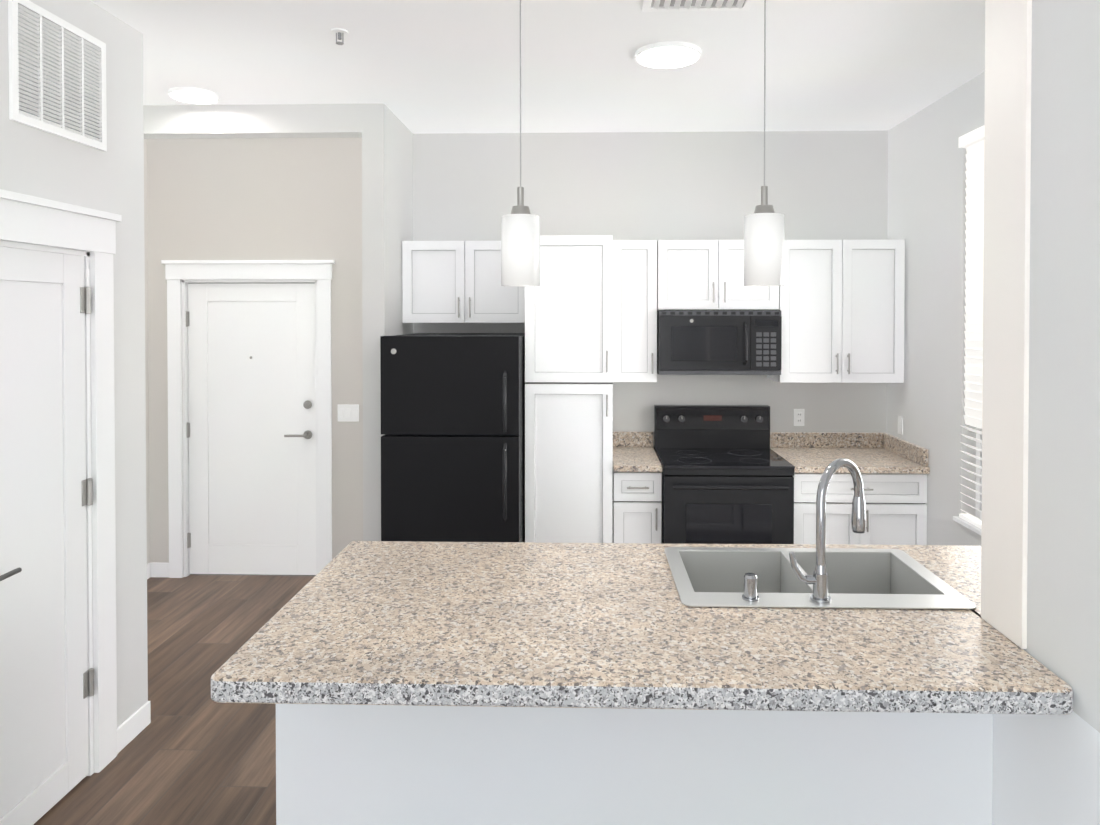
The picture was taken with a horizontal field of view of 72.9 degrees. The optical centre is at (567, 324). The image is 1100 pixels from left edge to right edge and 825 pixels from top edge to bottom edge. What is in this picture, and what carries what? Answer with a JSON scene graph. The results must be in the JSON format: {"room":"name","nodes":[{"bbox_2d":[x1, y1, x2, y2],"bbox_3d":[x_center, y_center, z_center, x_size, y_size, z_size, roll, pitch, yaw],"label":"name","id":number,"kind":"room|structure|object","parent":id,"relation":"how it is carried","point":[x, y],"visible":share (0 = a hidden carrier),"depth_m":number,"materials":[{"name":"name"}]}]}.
{"room":"kitchen","nodes":[
{"label":"kitchen","id":0,"kind":"room"},
{"bbox_2d":[0,0,147,727],"bbox_3d":[-2.013,0.287,0.131,0.150,3.030,6.290,0,1,2],"label":"wall","id":1,"kind":"structure","parent":0,"point":[35,162],"depth_m":3.08,"materials":[{"name":"paint"}]},
{"bbox_2d":[0,247,93,824],"bbox_3d":[-1.861,0.751,2.597,0.100,2.033,0.639,0,1,2],"label":"closet door","id":2,"kind":"structure","parent":1,"relation":"in","point":[46,674],"depth_m":2.67,"materials":[{"name":"paint"}]},
{"bbox_2d":[8,0,106,150],"bbox_3d":[-1.861,-0.907,2.743,0.012,0.430,0.490,0,1,2],"label":"air vent","id":3,"kind":"object","parent":1,"relation":"in","point":[57,75],"visible":1,"depth_m":2.71,"materials":[{"name":"white plastic"}]},
{"bbox_2d":[0,189,121,775],"bbox_3d":[-1.918,0.664,2.595,0.166,2.212,0.940,0,1,2],"label":"door frame","id":4,"kind":"structure","parent":1,"relation":"attached to","point":[29,221],"depth_m":2.93,"materials":[{"name":"paint"}]},
{"bbox_2d":[144,139,149,563],"bbox_3d":[-2.973,0.234,4.208,0.150,3.030,1.810,0,1,2],"label":"wall","id":5,"kind":"structure","parent":0,"point":[146,351],"depth_m":5.09,"materials":[{"name":"paint"}]},
{"bbox_2d":[147,562,154,578],"bbox_3d":[-2.890,1.698,4.225,0.016,0.100,1.810,0,1,2],"label":"baseboard","id":6,"kind":"structure","parent":5,"relation":"attached to","point":[150,566],"depth_m":5.11,"materials":[{"name":"paint"}]},
{"bbox_2d":[34,575,314,824],"bbox_3d":[-0.481,1.839,1.115,6.400,0.100,8.300,0,1,2],"label":"floor","id":7,"kind":"structure","parent":0,"point":[192,753],"depth_m":3.20,"materials":[{"name":"brown wood"}]},
{"bbox_2d":[380,333,524,541],"bbox_3d":[-0.645,0.901,4.562,0.775,1.685,0.934,0,1,2],"label":"refrigerator","id":8,"kind":"object","parent":7,"relation":"on","point":[453,437],"visible":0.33,"depth_m":4.16,"materials":[{"name":"black metal"}]},
{"bbox_2d":[525,235,612,542],"bbox_3d":[0.017,0.605,4.709,0.524,2.275,0.650,0,1,2],"label":"pantry cabinet","id":9,"kind":"object","parent":7,"relation":"on","point":[569,399],"visible":0.75,"depth_m":4.42,"materials":[{"name":"white wood"}]},
{"bbox_2d":[613,471,661,543],"bbox_3d":[0.425,1.306,4.707,0.286,0.873,0.650,0,1,2],"label":"base cabinet","id":10,"kind":"object","parent":7,"relation":"on","point":[637,508],"visible":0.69,"depth_m":4.42,"materials":[{"name":"white wood"}]},
{"bbox_2d":[613,431,661,471],"bbox_3d":[0.425,0.794,4.703,0.288,0.141,0.645,0,1,2],"label":"countertop","id":11,"kind":"structure","parent":10,"relation":"on","point":[633,451],"depth_m":4.77,"materials":[{"name":"stone"}]},
{"bbox_2d":[654,405,794,543],"bbox_3d":[0.953,1.143,4.648,0.760,1.200,0.712,0,1,2],"label":"range","id":12,"kind":"object","parent":7,"relation":"on","point":[727,475],"visible":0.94,"depth_m":4.36,"materials":[{"name":"black metal"}]},
{"bbox_2d":[793,473,926,544],"bbox_3d":[1.730,1.306,4.672,0.780,0.873,0.650,0,1,2],"label":"base cabinet","id":13,"kind":"object","parent":7,"relation":"on","point":[896,509],"visible":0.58,"depth_m":4.38,"materials":[{"name":"white wood"}]},
{"bbox_2d":[770,432,929,473],"bbox_3d":[1.730,0.795,4.668,0.783,0.141,0.645,0,1,2],"label":"countertop","id":14,"kind":"structure","parent":13,"relation":"on","point":[864,452],"depth_m":4.74,"materials":[{"name":"stone"}]},
{"bbox_3d":[0.618,1.344,2.573,2.878,0.852,0.588,0,1,2],"label":"base cabinet","id":15,"kind":"object","parent":7,"relation":"on","visible":0},
{"bbox_2d":[211,541,1072,714],"bbox_3d":[0.596,0.837,2.334,2.926,0.163,1.120,0,1,2],"label":"countertop","id":16,"kind":"structure","parent":15,"relation":"on","point":[549,625],"depth_m":2.01,"materials":[{"name":"stone"}]},
{"bbox_2d":[664,547,975,609],"bbox_3d":[0.803,0.999,2.535,0.890,0.302,0.570,0,1,2],"label":"sink","id":17,"kind":"object","parent":16,"relation":"in","point":[857,578],"visible":0.42,"depth_m":2.77,"materials":[{"name":"silver metal"}]},
{"bbox_2d":[742,573,758,601],"bbox_3d":[0.569,0.813,2.312,0.052,0.075,0.052,0,1,2],"label":"air gap","id":18,"kind":"object","parent":17,"relation":"on","point":[750,588],"visible":1,"depth_m":2.30,"materials":[{"name":"silver metal"}]},
{"bbox_2d":[789,458,865,602],"bbox_3d":[0.830,0.637,2.365,0.286,0.425,0.192,0,1,2],"label":"faucet","id":19,"kind":"object","parent":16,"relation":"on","point":[818,579],"visible":1,"depth_m":2.30,"materials":[{"name":"silver metal"}]},
{"bbox_2d":[143,104,361,138],"bbox_3d":[-2.042,-1.202,4.414,1.700,0.165,0.130,0,1,2],"label":"wall","id":20,"kind":"structure","parent":0,"point":[254,121],"depth_m":4.35,"materials":[{"name":"paint"}]},
{"bbox_2d":[362,104,412,540],"bbox_3d":[-1.119,0.227,4.703,0.130,3.030,0.720,0,1,2],"label":"wall","id":21,"kind":"structure","parent":0,"point":[387,181],"depth_m":4.35,"materials":[{"name":"paint"}]},
{"bbox_2d":[147,131,887,570],"bbox_3d":[-0.372,0.222,5.118,6.400,3.030,0.150,0,1,2],"label":"wall","id":22,"kind":"structure","parent":0,"point":[253,199],"depth_m":5.03,"materials":[{"name":"paint"}]},
{"bbox_2d":[161,260,334,577],"bbox_3d":[-2.167,0.648,5.144,1.180,2.176,0.166,0,1,2],"label":"door frame","id":23,"kind":"structure","parent":22,"relation":"attached to","point":[180,275],"depth_m":5.08,"materials":[{"name":"paint"}]},
{"bbox_2d":[186,283,315,575],"bbox_3d":[-2.172,0.723,5.117,0.907,2.023,0.102,0,1,2],"label":"entry door","id":24,"kind":"structure","parent":22,"relation":"in","point":[251,430],"depth_m":5.13,"materials":[{"name":"paint"}]},
{"bbox_2d":[338,404,358,421],"bbox_3d":[-1.492,0.602,5.074,0.146,0.116,0.008,0,1,2],"label":"switch plate","id":25,"kind":"object","parent":22,"relation":"attached to","point":[348,413],"visible":1,"depth_m":5.07,"materials":[{"name":"white plastic"}]},
{"bbox_2d":[402,241,524,322],"bbox_3d":[-0.644,-0.274,4.861,0.798,0.523,0.360,0,1,2],"label":"upper cabinet","id":26,"kind":"object","parent":22,"relation":"attached to","point":[451,281],"visible":0.94,"depth_m":4.72,"materials":[{"name":"white wood"}]},
{"bbox_2d":[613,240,656,381],"bbox_3d":[0.428,-0.086,4.834,0.284,0.897,0.360,0,1,2],"label":"upper cabinet","id":27,"kind":"object","parent":22,"relation":"attached to","point":[634,310],"visible":0.9,"depth_m":4.69,"materials":[{"name":"white wood"}]},
{"bbox_2d":[657,240,778,309],"bbox_3d":[0.953,-0.315,4.817,0.758,0.439,0.360,0,1,2],"label":"upper cabinet","id":28,"kind":"object","parent":22,"relation":"attached to","point":[700,274],"visible":0.88,"depth_m":4.68,"materials":[{"name":"white wood"}]},
{"bbox_2d":[657,310,781,374],"bbox_3d":[0.953,0.110,4.779,0.756,0.402,0.448,0,1,2],"label":"microwave","id":29,"kind":"object","parent":28,"relation":"attached to","point":[719,342],"visible":1,"depth_m":4.61,"materials":[{"name":"black metal"}]},
{"bbox_2d":[794,409,804,425],"bbox_3d":[1.555,0.622,4.992,0.070,0.114,0.008,0,1,2],"label":"outlet","id":30,"kind":"object","parent":22,"relation":"attached to","point":[798,417],"visible":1,"depth_m":4.99,"materials":[{"name":"white plastic"}]},
{"bbox_2d":[767,239,904,382],"bbox_3d":[1.722,-0.086,4.799,0.772,0.897,0.360,0,1,2],"label":"upper cabinet","id":31,"kind":"object","parent":22,"relation":"attached to","point":[841,305],"visible":0.96,"depth_m":4.66,"materials":[{"name":"white wood"}]},
{"bbox_2d":[90,0,984,133],"bbox_3d":[-0.481,-1.301,1.074,6.400,0.120,8.300,0,1,2],"label":"ceiling","id":32,"kind":"structure","parent":0,"point":[431,66],"depth_m":3.59,"materials":[{"name":"paint"}]},
{"bbox_2d":[168,87,218,103],"bbox_3d":[-2.069,-1.268,4.129,0.256,0.025,0.256,0,1,2],"label":"recessed light","id":33,"kind":"object","parent":32,"relation":"in","point":[193,95],"visible":1,"depth_m":4.09,"materials":[{"name":"white plastic"}]},
{"bbox_2d":[331,28,347,44],"bbox_3d":[-0.983,-1.242,3.220,0.072,0.054,0.072,0,1,2],"label":"sprinkler","id":34,"kind":"object","parent":32,"relation":"attached to","point":[340,33],"visible":1,"depth_m":3.21,"materials":[{"name":"silver metal"}]},
{"bbox_2d":[501,0,539,286],"bbox_3d":[-0.146,-0.690,2.334,0.124,1.135,0.124,0,1,2],"label":"pendant light","id":35,"kind":"object","parent":32,"relation":"hanging from","point":[520,244],"visible":1,"depth_m":2.29,"materials":[{"name":"white glass"}]},
{"bbox_2d":[634,41,701,68],"bbox_3d":[0.472,-1.260,3.490,0.316,0.025,0.316,0,1,2],"label":"recessed light","id":36,"kind":"object","parent":32,"relation":"in","point":[668,55],"visible":1,"depth_m":3.45,"materials":[{"name":"white plastic"}]},
{"bbox_2d":[642,0,753,11],"bbox_3d":[0.508,-1.254,2.809,0.425,0.018,0.340,0,1,2],"label":"ceiling vent","id":37,"kind":"object","parent":32,"relation":"in","point":[690,5],"visible":0.98,"depth_m":2.93,"materials":[{"name":"white plastic"}]},
{"bbox_2d":[744,0,784,285],"bbox_3d":[0.613,-0.689,2.313,0.124,1.135,0.124,0,1,2],"label":"pendant light","id":38,"kind":"object","parent":32,"relation":"hanging from","point":[764,242],"visible":1,"depth_m":2.27,"materials":[{"name":"white glass"}]},
{"bbox_2d":[276,704,992,824],"bbox_3d":[0.599,1.349,2.215,2.912,0.852,0.120,0,1,2],"label":"wall","id":39,"kind":"structure","parent":0,"point":[336,764],"depth_m":2.17,"materials":[{"name":"paint"}]},
{"bbox_2d":[886,71,984,545],"bbox_3d":[2.176,0.242,3.560,0.160,3.030,2.828,0,1,2],"label":"wall","id":40,"kind":"structure","parent":0,"point":[927,178],"depth_m":4.27,"materials":[{"name":"paint"}]},
{"bbox_2d":[898,416,902,434],"bbox_3d":[2.124,0.641,4.751,0.008,0.114,0.070,0,1,2],"label":"outlet","id":41,"kind":"object","parent":40,"relation":"attached to","point":[900,424],"visible":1,"depth_m":4.74,"materials":[{"name":"white plastic"}]},
{"bbox_2d":[953,516,980,534],"bbox_3d":[2.116,1.050,3.451,0.105,0.022,1.130,0,1,2],"label":"window sill","id":42,"kind":"structure","parent":40,"relation":"attached to","point":[968,525],"depth_m":3.87,"materials":[{"name":"paint"}]},
{"bbox_2d":[959,126,983,527],"bbox_3d":[2.097,0.024,3.438,0.064,2.022,1.062,0,1,2],"label":"window blinds","id":43,"kind":"object","parent":40,"relation":"attached to","point":[972,142],"visible":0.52,"depth_m":3.87,"materials":[{"name":"white plastic"}]},
{"bbox_2d":[975,427,981,519],"bbox_3d":[2.198,0.024,3.435,0.060,2.028,1.068,0,1,2],"label":"window","id":44,"kind":"structure","parent":40,"relation":"in","point":[978,514],"depth_m":3.95,"materials":[{"name":"white glass"}]},
{"bbox_2d":[992,0,1099,824],"bbox_3d":[1.915,0.295,-0.484,1.524,3.030,5.272,0,1,2],"label":"wall","id":45,"kind":"structure","parent":0,"point":[1046,769],"depth_m":1.82,"materials":[{"name":"paint"}]},
{"bbox_2d":[981,0,1031,648],"bbox_3d":[1.215,-0.197,2.064,0.014,2.113,0.207,0,1,2],"label":"column","id":46,"kind":"structure","parent":45,"relation":"attached to","point":[1006,259],"depth_m":2.05,"materials":[{"name":"paint"}]}
]}

